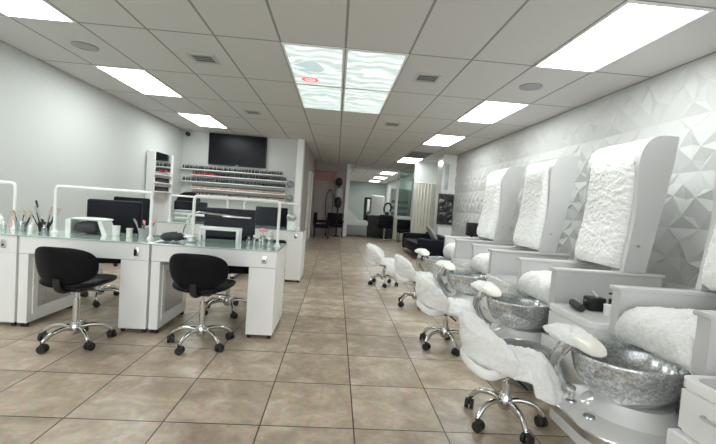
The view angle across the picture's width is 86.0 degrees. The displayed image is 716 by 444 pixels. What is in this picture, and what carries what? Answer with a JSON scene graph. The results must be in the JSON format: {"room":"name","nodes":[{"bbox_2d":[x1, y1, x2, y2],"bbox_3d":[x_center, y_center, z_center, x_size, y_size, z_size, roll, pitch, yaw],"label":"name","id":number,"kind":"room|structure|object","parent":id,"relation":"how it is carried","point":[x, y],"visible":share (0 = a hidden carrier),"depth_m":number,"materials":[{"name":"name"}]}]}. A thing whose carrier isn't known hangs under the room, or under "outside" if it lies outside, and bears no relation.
{"room":"salon","nodes":[
{"label":"salon","id":0,"kind":"room"},
{"bbox_2d":[0,42,183,228],"bbox_3d":[-4.031,-0.584,3.355,0.150,2.700,12.200,4,2,-3],"label":"wall","id":1,"kind":"structure","parent":0,"point":[57,128],"depth_m":5.30,"materials":[{"name":"paint"}]},
{"bbox_2d":[180,130,297,242],"bbox_3d":[-2.920,-0.770,9.450,2.760,2.700,0.150,4,2,-3],"label":"wall","id":2,"kind":"structure","parent":0,"point":[281,156],"depth_m":9.37,"materials":[{"name":"paint"}]},
{"bbox_2d":[181,168,282,175],"bbox_3d":[-3.020,-1.204,9.280,2.400,0.022,0.136,4,2,-3],"label":"shelf","id":3,"kind":"object","parent":2,"relation":"attached to","point":[181,168],"visible":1,"depth_m":9.22,"materials":[{"name":"white paint"}]},
{"bbox_2d":[181,180,284,187],"bbox_3d":[-3.001,-0.913,9.295,2.480,0.022,0.136,4,2,-3],"label":"shelf","id":4,"kind":"object","parent":2,"relation":"attached to","point":[181,180],"visible":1,"depth_m":9.23,"materials":[{"name":"white paint"}]},
{"bbox_2d":[190,188,283,194],"bbox_3d":[-2.894,-0.735,9.310,2.240,0.022,0.136,4,2,-3],"label":"shelf","id":5,"kind":"object","parent":2,"relation":"attached to","point":[190,188],"visible":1,"depth_m":9.24,"materials":[{"name":"white paint"}]},
{"bbox_2d":[208,133,266,167],"bbox_3d":[-2.910,-1.724,9.293,1.370,0.745,0.075,4,2,-3],"label":"television","id":6,"kind":"object","parent":2,"relation":"attached to","point":[224,149],"visible":1,"depth_m":9.26,"materials":[{"name":"black plastic"}]},
{"bbox_2d":[191,174,286,181],"bbox_3d":[-2.861,-1.058,9.296,2.260,0.022,0.136,4,2,-3],"label":"shelf","id":7,"kind":"object","parent":2,"relation":"attached to","point":[191,174],"visible":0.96,"depth_m":9.23,"materials":[{"name":"white paint"}]},
{"bbox_2d":[0,234,575,443],"bbox_3d":[-1.019,0.692,11.256,7.800,0.100,27.500,4,2,-3],"label":"floor","id":8,"kind":"structure","parent":0,"point":[342,362],"depth_m":2.59,"materials":[{"name":"tile"}]},
{"bbox_2d":[0,225,64,325],"bbox_3d":[-3.336,0.434,3.418,1.042,0.765,0.640,4,2,-3],"label":"desk","id":9,"kind":"object","parent":8,"relation":"on","point":[9,239],"visible":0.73,"depth_m":3.14,"materials":[{"name":"white paint"}]},
{"bbox_2d":[0,180,17,229],"bbox_3d":[-3.385,-0.169,3.411,0.696,0.429,0.056,4,2,-3],"label":"sneeze guard","id":10,"kind":"object","parent":9,"relation":"on","point":[15,190],"visible":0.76,"depth_m":3.42,"materials":[{"name":"white plastic"}]},
{"bbox_2d":[15,221,27,230],"bbox_3d":[-2.986,0.035,3.403,0.090,0.080,0.090,4,2,-3],"label":"brush holder","id":11,"kind":"object","parent":9,"relation":"on","point":[18,226],"visible":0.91,"depth_m":3.37,"materials":[{"name":"clear glass"}]},
{"bbox_2d":[38,222,50,231],"bbox_3d":[-2.841,0.043,3.472,0.090,0.080,0.090,4,2,-3],"label":"brush holder","id":12,"kind":"object","parent":9,"relation":"on","point":[40,228],"visible":0.92,"depth_m":3.44,"materials":[{"name":"clear glass"}]},
{"bbox_2d":[35,246,116,353],"bbox_3d":[-2.166,0.541,2.932,0.506,0.760,0.523,4,2,-1],"label":"chair","id":13,"kind":"object","parent":8,"relation":"on","point":[64,270],"visible":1,"depth_m":2.75,"materials":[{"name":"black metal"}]},
{"bbox_2d":[17,230,164,332],"bbox_3d":[-2.291,0.505,3.481,1.042,0.765,0.640,4,2,-3],"label":"desk","id":14,"kind":"object","parent":8,"relation":"on","point":[35,300],"visible":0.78,"depth_m":3.20,"materials":[{"name":"white paint"}]},
{"bbox_2d":[65,217,112,235],"bbox_3d":[-2.449,0.032,3.534,0.365,0.151,0.170,4,2,-3],"label":"stand","id":15,"kind":"object","parent":14,"relation":"on","point":[75,224],"visible":1,"depth_m":3.47,"materials":[{"name":"white paint"}]},
{"bbox_2d":[51,185,153,238],"bbox_3d":[-2.263,-0.089,3.418,0.881,0.429,0.056,4,2,-3],"label":"sneeze guard","id":16,"kind":"object","parent":14,"relation":"on","point":[54,230],"visible":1,"depth_m":3.40,"materials":[{"name":"white plastic"}]},
{"bbox_2d":[112,225,120,235],"bbox_3d":[-2.224,0.079,3.529,0.068,0.090,0.068,4,2,-3],"label":"paper cup","id":17,"kind":"object","parent":14,"relation":"on","point":[115,228],"visible":1,"depth_m":3.50,"materials":[{"name":"white paper"}]},
{"bbox_2d":[138,228,148,237],"bbox_3d":[-1.986,0.100,3.563,0.100,0.080,0.100,4,2,-3],"label":"brush holder","id":18,"kind":"object","parent":14,"relation":"on","point":[142,232],"visible":0.81,"depth_m":3.52,"materials":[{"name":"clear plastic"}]},
{"bbox_2d":[80,199,142,307],"bbox_3d":[-2.716,0.300,4.112,0.568,1.060,0.745,3,3,-16],"label":"padded chair","id":19,"kind":"object","parent":8,"relation":"on","point":[122,213],"visible":0.56,"depth_m":4.35,"materials":[{"name":"black leather"}]},
{"bbox_2d":[87,199,142,233],"bbox_3d":[-2.789,-0.019,4.405,0.550,0.460,0.080,3,3,-16],"label":"cushion","id":20,"kind":"object","parent":19,"relation":"on","point":[122,213],"depth_m":4.38,"materials":[{"name":"black leather"}]},
{"bbox_2d":[113,196,149,266],"bbox_3d":[-3.792,0.132,6.190,0.567,1.060,0.745,4,3,-9],"label":"padded chair","id":21,"kind":"object","parent":8,"relation":"on","point":[146,202],"visible":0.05,"depth_m":6.48,"materials":[{"name":"black leather"}]},
{"bbox_2d":[114,196,149,225],"bbox_3d":[-3.828,-0.184,6.492,0.550,0.460,0.080,4,3,-9],"label":"cushion","id":22,"kind":"object","parent":21,"relation":"on","point":[146,202],"depth_m":6.48,"materials":[{"name":"black leather"}]},
{"bbox_2d":[145,149,173,234],"bbox_3d":[-4.141,-0.442,7.988,0.160,2.000,0.860,4,2,-3],"label":"display rack","id":23,"kind":"object","parent":8,"relation":"on","point":[159,165],"visible":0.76,"depth_m":8.01,"materials":[{"name":"white paint"}]},
{"bbox_2d":[156,220,203,234],"bbox_3d":[-2.409,0.394,5.845,1.042,0.765,0.640,4,2,-3],"label":"desk","id":24,"kind":"object","parent":8,"relation":"on","point":[162,226],"visible":0.17,"depth_m":5.51,"materials":[{"name":"white paint"}]},
{"bbox_2d":[182,215,197,239],"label":"desk lamp","id":25,"kind":"object","parent":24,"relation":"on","point":[196,238],"depth_m":3.60,"materials":[{"name":"white paint"}]},
{"bbox_2d":[167,195,227,220],"bbox_3d":[-2.417,-0.190,5.821,0.906,0.399,0.056,4,2,-3],"label":"sneeze guard","id":26,"kind":"object","parent":24,"relation":"on","point":[169,219],"visible":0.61,"depth_m":5.79,"materials":[{"name":"white plastic"}]},
{"bbox_2d":[176,192,199,201],"bbox_3d":[-3.528,-0.005,7.823,0.520,1.230,0.500,4,2,-3],"label":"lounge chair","id":27,"kind":"object","parent":8,"relation":"on","point":[184,193],"visible":0.16,"depth_m":7.99,"materials":[{"name":"black leather"}]},
{"bbox_2d":[173,200,207,237],"bbox_3d":[-2.942,0.179,6.521,0.567,1.060,0.745,4,3,-9],"label":"padded chair","id":28,"kind":"object","parent":8,"relation":"on","point":[180,205],"visible":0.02,"depth_m":6.78,"materials":[{"name":"black leather"}]},
{"bbox_2d":[173,200,207,221],"bbox_3d":[-2.977,-0.138,6.823,0.550,0.460,0.080,4,3,-9],"label":"cushion","id":29,"kind":"object","parent":28,"relation":"on","point":[180,205],"depth_m":6.78,"materials":[{"name":"black leather"}]},
{"bbox_2d":[167,253,235,355],"bbox_3d":[-1.259,0.599,3.071,0.506,0.760,0.523,4,2,-1],"label":"chair","id":30,"kind":"object","parent":8,"relation":"on","point":[198,275],"visible":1,"depth_m":2.88,"materials":[{"name":"black leather"}]},
{"bbox_2d":[148,238,286,338],"bbox_3d":[-1.245,0.577,3.543,1.042,0.765,0.640,4,2,-3],"label":"desk","id":31,"kind":"object","parent":8,"relation":"on","point":[265,262],"visible":0.93,"depth_m":3.26,"materials":[{"name":"white paint"}]},
{"bbox_2d":[162,232,185,240],"bbox_3d":[-1.618,0.126,3.369,0.200,0.082,0.156,4,2,-3],"label":"folded cloth","id":32,"kind":"object","parent":31,"relation":"on","point":[175,236],"visible":0.98,"depth_m":3.31,"materials":[{"name":"grey fabric"}]},
{"bbox_2d":[198,226,241,242],"bbox_3d":[-1.304,0.117,3.642,0.370,0.135,0.140,4,2,-3],"label":"stand","id":33,"kind":"object","parent":31,"relation":"on","point":[238,231],"visible":1,"depth_m":3.58,"materials":[{"name":"white paint"}]},
{"bbox_2d":[195,211,250,218],"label":"desk lamp","id":34,"kind":"object","parent":31,"relation":"on","point":[222,215],"depth_m":3.61,"materials":[{"name":"white metal"}]},
{"bbox_2d":[189,195,280,246],"bbox_3d":[-1.118,-0.012,3.526,0.826,0.429,0.056,4,2,-3],"label":"sneeze guard","id":35,"kind":"object","parent":31,"relation":"on","point":[196,196],"visible":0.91,"depth_m":3.51,"materials":[{"name":"white plastic"}]},
{"bbox_2d":[204,207,255,318],"bbox_3d":[-1.350,0.400,4.053,0.567,1.060,0.745,3,3,-21],"label":"padded chair","id":36,"kind":"object","parent":8,"relation":"on","point":[247,225],"visible":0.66,"depth_m":4.25,"materials":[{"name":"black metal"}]},
{"bbox_2d":[204,207,255,240],"bbox_3d":[-1.447,0.079,4.336,0.550,0.460,0.080,3,3,-21],"label":"cushion","id":37,"kind":"object","parent":36,"relation":"on","point":[247,225],"depth_m":4.30,"materials":[{"name":"black leather"}]},
{"bbox_2d":[230,225,306,282],"bbox_3d":[-1.363,0.466,5.908,1.042,0.765,0.640,4,2,-3],"label":"desk","id":38,"kind":"object","parent":8,"relation":"on","point":[295,248],"visible":0.62,"depth_m":5.62,"materials":[{"name":"white paint"}]},
{"bbox_2d":[243,201,299,228],"bbox_3d":[-1.327,-0.115,5.886,0.896,0.399,0.056,4,2,-3],"label":"sneeze guard","id":39,"kind":"object","parent":38,"relation":"on","point":[244,201],"visible":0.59,"depth_m":5.89,"materials":[{"name":"white plastic"}]},
{"bbox_2d":[287,213,296,229],"bbox_3d":[-1.000,-0.009,5.759,0.120,0.247,0.120,6,3,38],"label":"lidded jar","id":40,"kind":"object","parent":38,"relation":"on","point":[291,217],"visible":1,"depth_m":5.73,"materials":[{"name":"white paint"}]},
{"bbox_2d":[255,206,287,245],"bbox_3d":[-1.457,0.288,6.449,0.567,1.060,0.745,3,3,-15],"label":"padded chair","id":41,"kind":"object","parent":8,"relation":"on","point":[265,216],"visible":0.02,"depth_m":6.69,"materials":[{"name":"black leather"}]},
{"bbox_2d":[255,206,287,226],"bbox_3d":[-1.524,-0.031,6.743,0.550,0.460,0.080,3,3,-15],"label":"cushion","id":42,"kind":"object","parent":41,"relation":"on","point":[265,216],"depth_m":6.70,"materials":[{"name":"black leather"}]},
{"bbox_2d":[313,212,329,238],"bbox_3d":[-1.238,0.115,13.071,0.560,0.860,0.660,4,2,-3],"label":"chair","id":43,"kind":"object","parent":8,"relation":"on","point":[315,220],"visible":1,"depth_m":12.79,"materials":[{"name":"black leather"}]},
{"bbox_2d":[325,212,343,237],"bbox_3d":[-0.856,0.106,13.905,0.660,0.860,0.560,4,2,-3],"label":"chair","id":44,"kind":"object","parent":8,"relation":"on","point":[331,217],"visible":0.81,"depth_m":14.07,"materials":[{"name":"black leather"}]},
{"bbox_2d":[333,178,342,236],"bbox_3d":[-0.740,-0.545,14.071,0.320,2.160,0.320,5,3,24],"label":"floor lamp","id":45,"kind":"object","parent":8,"relation":"on","point":[338,191],"visible":1,"depth_m":13.97,"materials":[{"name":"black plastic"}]},
{"bbox_2d":[346,210,367,235],"bbox_3d":[-0.065,0.019,15.238,0.840,0.930,1.040,4,2,-3],"label":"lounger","id":46,"kind":"object","parent":8,"relation":"on","point":[355,226],"visible":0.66,"depth_m":14.75,"materials":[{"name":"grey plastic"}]},
{"bbox_2d":[363,197,370,220],"bbox_3d":[0.436,-0.296,16.954,0.400,1.580,0.064,4,2,-3],"label":"mirror","id":47,"kind":"object","parent":8,"relation":"on","point":[367,201],"visible":0.34,"depth_m":16.91,"materials":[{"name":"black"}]},
{"bbox_2d":[366,214,393,238],"bbox_3d":[0.872,0.164,15.173,1.080,0.880,0.550,4,2,-3],"label":"reception desk","id":48,"kind":"object","parent":8,"relation":"on","point":[373,230],"visible":0.65,"depth_m":14.93,"materials":[{"name":"wood"}]},
{"bbox_2d":[366,243,397,287],"bbox_3d":[0.404,0.659,5.929,0.579,0.629,0.478,4,3,-10],"label":"stool","id":49,"kind":"object","parent":8,"relation":"on","point":[375,255],"visible":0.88,"depth_m":5.83,"materials":[{"name":"white fur"}]},
{"bbox_2d":[377,215,392,239],"bbox_3d":[0.991,0.189,14.343,0.480,0.920,0.500,4,2,-3],"label":"chair","id":50,"kind":"object","parent":8,"relation":"on","point":[385,221],"visible":0.98,"depth_m":14.09,"materials":[{"name":"black leather"}]},
{"bbox_2d":[388,188,409,215],"bbox_3d":[1.716,-0.387,16.315,0.800,2.000,0.415,4,2,-3],"label":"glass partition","id":51,"kind":"object","parent":8,"relation":"on","point":[404,195],"visible":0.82,"depth_m":16.10,"materials":[{"name":"white glass"}]},
{"bbox_2d":[396,219,410,242],"bbox_3d":[1.630,0.329,13.564,0.480,0.800,0.480,4,2,-3],"label":"chair","id":52,"kind":"object","parent":8,"relation":"on","point":[402,225],"visible":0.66,"depth_m":13.70,"materials":[{"name":"black leather"}]},
{"bbox_2d":[394,254,440,309],"bbox_3d":[0.728,0.732,4.788,0.579,0.629,0.478,3,3,-19],"label":"stool","id":53,"kind":"object","parent":8,"relation":"on","point":[404,271],"visible":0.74,"depth_m":4.68,"materials":[{"name":"white fur"}]},
{"bbox_2d":[402,232,444,256],"bbox_3d":[1.756,0.598,10.124,0.820,0.580,2.180,4,2,-3],"label":"sofa","id":54,"kind":"object","parent":8,"relation":"on","point":[411,241],"visible":0.56,"depth_m":9.13,"materials":[{"name":"black leather"}]},
{"bbox_2d":[426,226,437,239],"bbox_3d":[1.857,0.312,9.595,0.285,0.400,0.480,4,2,-3],"label":"cushion","id":55,"kind":"object","parent":54,"relation":"on","point":[430,230],"visible":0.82,"depth_m":9.41,"materials":[{"name":"grey fabric"}]},
{"bbox_2d":[415,274,478,356],"bbox_3d":[0.786,0.796,3.410,0.579,0.629,0.478,3,3,-22],"label":"stool","id":56,"kind":"object","parent":8,"relation":"on","point":[431,300],"visible":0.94,"depth_m":3.28,"materials":[{"name":"white leather"}]},
{"bbox_2d":[447,258,471,291],"bbox_3d":[1.647,0.818,5.366,0.690,0.538,0.544,4,2,-3],"label":"drawer unit","id":57,"kind":"object","parent":8,"relation":"on","point":[460,263],"visible":0.21,"depth_m":5.30,"materials":[{"name":"white paint"}]},
{"bbox_2d":[414,166,523,290],"bbox_3d":[1.656,0.091,5.973,1.449,1.935,0.676,4,2,-3],"label":"chair","id":58,"kind":"object","parent":8,"relation":"on","point":[502,186],"visible":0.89,"depth_m":5.72,"materials":[{"name":"grey leather"}]},
{"bbox_2d":[423,256,452,275],"bbox_3d":[1.330,0.702,6.024,0.643,0.257,0.517,4,2,-3],"label":"glass bowl","id":59,"kind":"object","parent":58,"relation":"on","point":[429,261],"depth_m":5.91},
{"bbox_2d":[465,222,478,236],"bbox_3d":[2.207,0.522,7.519,0.280,1.020,0.280,4,2,-3],"label":"speaker box","id":60,"kind":"object","parent":8,"relation":"on","point":[471,228],"visible":0.52,"depth_m":7.38,"materials":[{"name":"black plastic"}]},
{"bbox_2d":[480,274,517,321],"bbox_3d":[1.719,0.879,4.089,0.690,0.538,0.544,4,2,-3],"label":"drawer unit","id":61,"kind":"object","parent":8,"relation":"on","point":[505,283],"visible":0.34,"depth_m":4.05,"materials":[{"name":"white paint"}]},
{"bbox_2d":[435,156,578,304],"bbox_3d":[1.728,0.152,4.697,1.449,1.935,0.676,4,2,-3],"label":"chair","id":62,"kind":"object","parent":8,"relation":"on","point":[548,184],"visible":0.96,"depth_m":4.46,"materials":[{"name":"grey leather"}]},
{"bbox_2d":[446,270,487,295],"bbox_3d":[1.402,0.763,4.748,0.643,0.257,0.517,4,2,-3],"label":"glass bowl","id":63,"kind":"object","parent":62,"relation":"on","point":[459,280],"depth_m":4.61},
{"bbox_2d":[459,310,562,443],"bbox_3d":[0.868,0.853,2.225,0.579,0.629,0.478,3,3,-20],"label":"stool","id":64,"kind":"object","parent":8,"relation":"on","point":[485,354],"visible":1,"depth_m":2.10,"materials":[{"name":"white fabric"}]},
{"bbox_2d":[502,338,551,390],"bbox_3d":[1.222,1.044,2.801,0.380,0.250,0.437,4,2,-3],"label":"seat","id":65,"kind":"object","parent":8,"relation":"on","point":[544,350],"visible":0.2,"depth_m":2.90,"materials":[{"name":"grey"}]},
{"bbox_2d":[470,136,678,343],"bbox_3d":[1.799,0.213,3.420,1.449,1.935,0.676,4,2,-3],"label":"chair","id":66,"kind":"object","parent":8,"relation":"on","point":[627,184],"visible":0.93,"depth_m":3.21,"materials":[{"name":"grey leather"}]},
{"bbox_2d":[486,292,550,330],"bbox_3d":[1.474,0.824,3.471,0.643,0.257,0.517,4,2,-3],"label":"glass bowl","id":67,"kind":"object","parent":66,"relation":"on","point":[520,311],"depth_m":3.31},
{"bbox_2d":[541,303,611,382],"bbox_3d":[1.791,0.940,2.813,0.690,0.538,0.544,4,2,-3],"label":"drawer unit","id":68,"kind":"object","parent":8,"relation":"on","point":[595,323],"visible":0.18,"depth_m":2.72,"materials":[{"name":"white paint"}]},
{"bbox_2d":[583,291,605,311],"bbox_3d":[1.780,0.594,2.896,0.130,0.141,0.100,4,2,-3],"label":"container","id":69,"kind":"object","parent":68,"relation":"on","point":[591,303],"visible":0.92,"depth_m":2.85,"materials":[{"name":"black plastic"}]},
{"bbox_2d":[603,304,610,316],"bbox_3d":[1.791,0.632,2.748,0.064,0.080,0.064,4,2,-3],"label":"bottle","id":70,"kind":"object","parent":68,"relation":"on","point":[607,307],"visible":0.65,"depth_m":2.73,"materials":[{"name":"white plastic"}]},
{"bbox_2d":[569,299,584,311],"bbox_3d":[1.647,0.627,2.890,0.056,0.056,0.187,5,3,12],"label":"roll","id":71,"kind":"object","parent":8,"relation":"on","point":[575,304],"visible":1,"depth_m":2.83,"materials":[{"name":"grey fabric"}]},
{"bbox_2d":[543,169,715,443],"bbox_3d":[1.871,0.273,2.144,1.449,1.935,0.676,4,2,-3],"label":"chair","id":72,"kind":"object","parent":8,"relation":"on","point":[630,390],"visible":0.95,"depth_m":2.09,"materials":[{"name":"white plastic"}]},
{"bbox_2d":[571,339,690,408],"bbox_3d":[1.546,0.884,2.195,0.643,0.257,0.517,4,2,-3],"label":"glass bowl","id":73,"kind":"object","parent":72,"relation":"on","point":[630,376],"depth_m":2.06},
{"bbox_2d":[666,375,715,443],"bbox_3d":[1.744,0.993,1.509,0.690,0.538,0.544,4,2,-3],"label":"drawer unit","id":74,"kind":"object","parent":8,"relation":"on","point":[697,412],"visible":1,"depth_m":1.67,"materials":[{"name":"white paint"}]},
{"bbox_2d":[300,143,315,235],"bbox_3d":[-1.607,-0.786,11.965,0.150,2.700,4.680,4,2,-3],"label":"wall","id":75,"kind":"structure","parent":0,"point":[309,161],"depth_m":10.74,"materials":[{"name":"beige paint"}]},
{"bbox_2d":[293,139,305,227],"bbox_3d":[-1.472,-0.667,9.461,0.160,2.700,0.340,4,2,-3],"label":"trim","id":76,"kind":"structure","parent":75,"relation":"attached to","point":[301,142],"depth_m":9.28,"materials":[{"name":"white paint"}]},
{"bbox_2d":[305,170,312,241],"bbox_3d":[-1.531,-0.492,12.023,0.050,2.120,1.400,4,2,-3],"label":"door","id":77,"kind":"structure","parent":75,"relation":"in","point":[310,178],"depth_m":11.88,"materials":[{"name":"white paint"}]},
{"bbox_2d":[311,162,346,235],"bbox_3d":[-1.085,-0.855,14.398,1.170,2.700,0.120,4,2,-3],"label":"wall","id":78,"kind":"structure","parent":0,"point":[321,188],"depth_m":14.32,"materials":[{"name":"beige paint"}]},
{"bbox_2d":[315,170,336,181],"bbox_3d":[-1.185,-1.708,14.279,0.820,0.357,0.024,4,2,-3],"label":"banner","id":79,"kind":"object","parent":78,"relation":"attached to","point":[320,175],"visible":0.97,"depth_m":14.27,"materials":[{"name":"red plastic"}]},
{"bbox_2d":[325,189,332,218],"bbox_3d":[-1.082,-0.621,14.327,0.280,1.200,0.046,4,2,-3],"label":"oval mirror","id":80,"kind":"object","parent":78,"relation":"attached to","point":[329,198],"visible":0.84,"depth_m":14.30,"materials":[{"name":"black mirror"}]},
{"bbox_2d":[342,164,350,236],"bbox_3d":[-0.433,-0.810,14.436,0.140,2.700,0.280,4,2,-3],"label":"trim","id":81,"kind":"structure","parent":78,"relation":"attached to","point":[348,165],"depth_m":14.30,"materials":[{"name":"white paint"}]},
{"bbox_2d":[0,0,715,183],"bbox_3d":[-0.820,-2.099,11.134,7.800,0.100,27.500,4,2,-3],"label":"ceiling","id":82,"kind":"structure","parent":0,"point":[482,50],"depth_m":3.94,"materials":[{"name":"tile"}]},
{"bbox_2d":[0,0,76,22],"bbox_3d":[-2.864,-1.830,2.906,0.612,0.012,1.233,4,2,-3],"label":"recessed light","id":83,"kind":"object","parent":82,"relation":"in","point":[28,9],"visible":1,"depth_m":3.36,"materials":[{"name":"white plastic"}]},
{"bbox_2d":[71,41,98,51],"bbox_3d":[-2.938,-1.889,4.137,0.250,0.012,0.250,4,2,-3],"label":"ceiling speaker","id":84,"kind":"object","parent":82,"relation":"attached to","point":[81,45],"visible":1,"depth_m":4.12,"materials":[{"name":"grey"}]},
{"bbox_2d":[75,44,94,49],"bbox_3d":[-2.938,-1.890,4.137,0.180,0.009,0.180,4,2,-3],"label":"grille","id":85,"kind":"object","parent":84,"relation":"attached to","point":[81,46],"depth_m":4.13,"materials":[{"name":"grey plastic"}]},
{"bbox_2d":[93,65,183,97],"bbox_3d":[-3.004,-1.948,5.381,0.612,0.012,1.233,4,2,-3],"label":"recessed light","id":86,"kind":"object","parent":82,"relation":"in","point":[140,80],"visible":1,"depth_m":5.26,"materials":[{"name":"white plastic"}]},
{"bbox_2d":[177,112,226,127],"bbox_3d":[-3.143,-2.065,7.856,0.612,0.012,1.233,4,2,-3],"label":"recessed light","id":87,"kind":"object","parent":82,"relation":"in","point":[199,119],"visible":1,"depth_m":7.76,"materials":[{"name":"white plastic"}]},
{"bbox_2d":[186,52,220,64],"bbox_3d":[-1.706,-1.806,4.250,0.280,0.012,0.280,4,2,-3],"label":"ceiling vent","id":88,"kind":"object","parent":82,"relation":"in","point":[196,57],"visible":1,"depth_m":4.23,"materials":[{"name":"grey metal"}]},
{"bbox_2d":[281,42,344,87],"bbox_3d":[-0.463,-1.719,4.291,0.612,0.012,1.233,4,2,-3],"label":"skylight panel","id":89,"kind":"object","parent":82,"relation":"attached to","point":[308,64],"visible":1,"depth_m":4.15,"materials":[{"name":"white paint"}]},
{"bbox_2d":[293,61,324,71],"bbox_3d":[-0.545,-1.718,4.236,0.370,0.001,0.340,4,2,-3],"label":"print","id":90,"kind":"object","parent":89,"relation":"on","point":[313,66],"depth_m":4.24},
{"bbox_2d":[295,84,342,110],"bbox_3d":[-0.533,-1.778,5.528,0.612,0.012,1.233,4,2,-3],"label":"skylight panel","id":91,"kind":"object","parent":82,"relation":"attached to","point":[311,96],"visible":0.99,"depth_m":5.43,"materials":[{"name":"white plastic"}]},
{"bbox_2d":[342,88,390,113],"bbox_3d":[0.085,-1.735,5.565,0.612,0.012,1.233,4,2,-3],"label":"skylight panel","id":92,"kind":"object","parent":82,"relation":"attached to","point":[354,100],"visible":0.94,"depth_m":5.47,"materials":[{"name":"white plastic"}]},
{"bbox_2d":[344,48,408,91],"bbox_3d":[0.155,-1.677,4.328,0.612,0.012,1.233,4,2,-3],"label":"skylight panel","id":93,"kind":"object","parent":82,"relation":"attached to","point":[364,69],"visible":1,"depth_m":4.18,"materials":[{"name":"white"}]},
{"bbox_2d":[397,157,422,162],"bbox_3d":[1.590,-1.902,11.862,0.612,0.012,1.233,4,2,-3],"label":"recessed light","id":94,"kind":"object","parent":82,"relation":"in","point":[403,159],"visible":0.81,"depth_m":11.74,"materials":[{"name":"white plastic"}]},
{"bbox_2d":[404,151,434,158],"bbox_3d":[1.668,-1.839,10.535,0.600,0.012,1.200,4,2,-3],"label":"ceiling vent","id":95,"kind":"object","parent":82,"relation":"in","point":[413,154],"visible":1,"depth_m":10.48,"materials":[{"name":"grey metal"}]},
{"bbox_2d":[413,72,442,83],"bbox_3d":[0.786,-1.633,4.359,0.280,0.012,0.280,4,2,-3],"label":"ceiling vent","id":96,"kind":"object","parent":82,"relation":"in","point":[420,77],"visible":1,"depth_m":4.34,"materials":[{"name":"grey metal"}]},
{"bbox_2d":[423,134,465,145],"bbox_3d":[1.799,-1.726,8.150,0.612,0.012,1.233,4,2,-3],"label":"recessed light","id":97,"kind":"object","parent":82,"relation":"in","point":[437,139],"visible":1,"depth_m":8.06,"materials":[{"name":"white plastic"}]},
{"bbox_2d":[456,100,529,123],"bbox_3d":[1.938,-1.608,5.675,0.612,0.012,1.233,4,2,-3],"label":"recessed light","id":98,"kind":"object","parent":82,"relation":"in","point":[487,111],"visible":1,"depth_m":5.56,"materials":[{"name":"white plastic"}]},
{"bbox_2d":[519,83,542,90],"bbox_3d":[1.983,-1.550,4.410,0.250,0.012,0.250,4,2,-3],"label":"ceiling speaker","id":99,"kind":"object","parent":82,"relation":"attached to","point":[529,86],"visible":1,"depth_m":4.39,"materials":[{"name":"grey plastic"}]},
{"bbox_2d":[522,85,538,89],"bbox_3d":[1.983,-1.551,4.410,0.180,0.009,0.180,4,2,-3],"label":"grille","id":100,"kind":"object","parent":99,"relation":"attached to","point":[528,87],"depth_m":4.41,"materials":[{"name":"grey plastic"}]},
{"bbox_2d":[534,0,713,72],"bbox_3d":[2.078,-1.490,3.201,0.612,0.012,1.233,4,2,-3],"label":"recessed light","id":101,"kind":"object","parent":82,"relation":"in","point":[633,25],"visible":1,"depth_m":3.02,"materials":[{"name":"white paint"}]},
{"bbox_2d":[348,181,385,219],"bbox_3d":[-0.224,-1.236,24.570,4.300,2.700,0.150,4,2,-3],"label":"wall","id":102,"kind":"structure","parent":0,"point":[358,191],"depth_m":24.51,"materials":[{"name":"grey paint"}]},
{"bbox_2d":[370,195,383,214],"bbox_3d":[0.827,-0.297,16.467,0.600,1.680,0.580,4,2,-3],"label":"mirror","id":103,"kind":"object","parent":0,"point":[377,202],"visible":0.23,"depth_m":16.60,"materials":[{"name":"glass"}]},
{"bbox_2d":[410,162,437,232],"bbox_3d":[2.079,-0.535,12.234,0.680,2.700,0.120,4,2,-3],"label":"wall","id":104,"kind":"structure","parent":0,"point":[425,172],"depth_m":12.14,"materials":[{"name":"paint"}]},
{"bbox_2d":[413,182,434,232],"bbox_3d":[2.064,-0.223,12.141,0.600,2.044,0.050,4,2,-3],"label":"curtain","id":105,"kind":"object","parent":104,"relation":"hanging from","point":[424,194],"visible":0.71,"depth_m":12.13,"materials":[{"name":"beige fabric"}]},
{"bbox_2d":[384,52,715,289],"bbox_3d":[2.473,-0.353,12.155,0.182,3.000,26.000,4,2,-3],"label":"wall","id":106,"kind":"structure","parent":0,"point":[680,102],"depth_m":3.89,"materials":[{"name":"grey paint"}]},
{"bbox_2d":[351,164,414,171],"bbox_3d":[1.055,-2.009,14.443,2.660,0.100,0.120,4,2,-3],"label":"trim","id":107,"kind":"structure","parent":106,"relation":"attached to","point":[352,166],"depth_m":14.38,"materials":[{"name":"paint"}]},
{"bbox_2d":[392,218,410,239],"bbox_3d":[1.774,0.285,14.562,0.900,0.820,0.120,4,2,-3],"label":"sill","id":108,"kind":"structure","parent":106,"relation":"attached to","point":[394,233],"depth_m":14.49,"materials":[{"name":"paint"}]},
{"bbox_2d":[394,170,414,218],"bbox_3d":[1.778,-1.026,14.490,0.720,1.800,0.120,4,2,-3],"label":"window","id":109,"kind":"structure","parent":106,"relation":"in","point":[398,171],"depth_m":14.43,"materials":[{"name":"white paint"}]},
{"bbox_2d":[436,193,453,224],"bbox_3d":[2.293,-0.337,10.103,0.400,0.800,0.064,4,2,-3],"label":"wall picture","id":110,"kind":"object","parent":106,"relation":"attached to","point":[445,201],"visible":1,"depth_m":10.07,"materials":[{"name":"black plastic"}]},
{"bbox_2d":[433,154,457,235],"bbox_3d":[2.383,-0.433,10.391,0.480,2.700,0.500,4,2,-3],"label":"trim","id":111,"kind":"structure","parent":106,"relation":"attached to","point":[440,229],"depth_m":10.16,"materials":[{"name":"white paint"}]},
{"bbox_2d":[442,163,450,190],"bbox_3d":[2.322,-1.187,10.090,0.160,0.720,0.023,4,2,-3],"label":"strip","id":112,"kind":"object","parent":106,"relation":"attached to","point":[446,174],"visible":1,"depth_m":10.08,"materials":[{"name":"white paint"}]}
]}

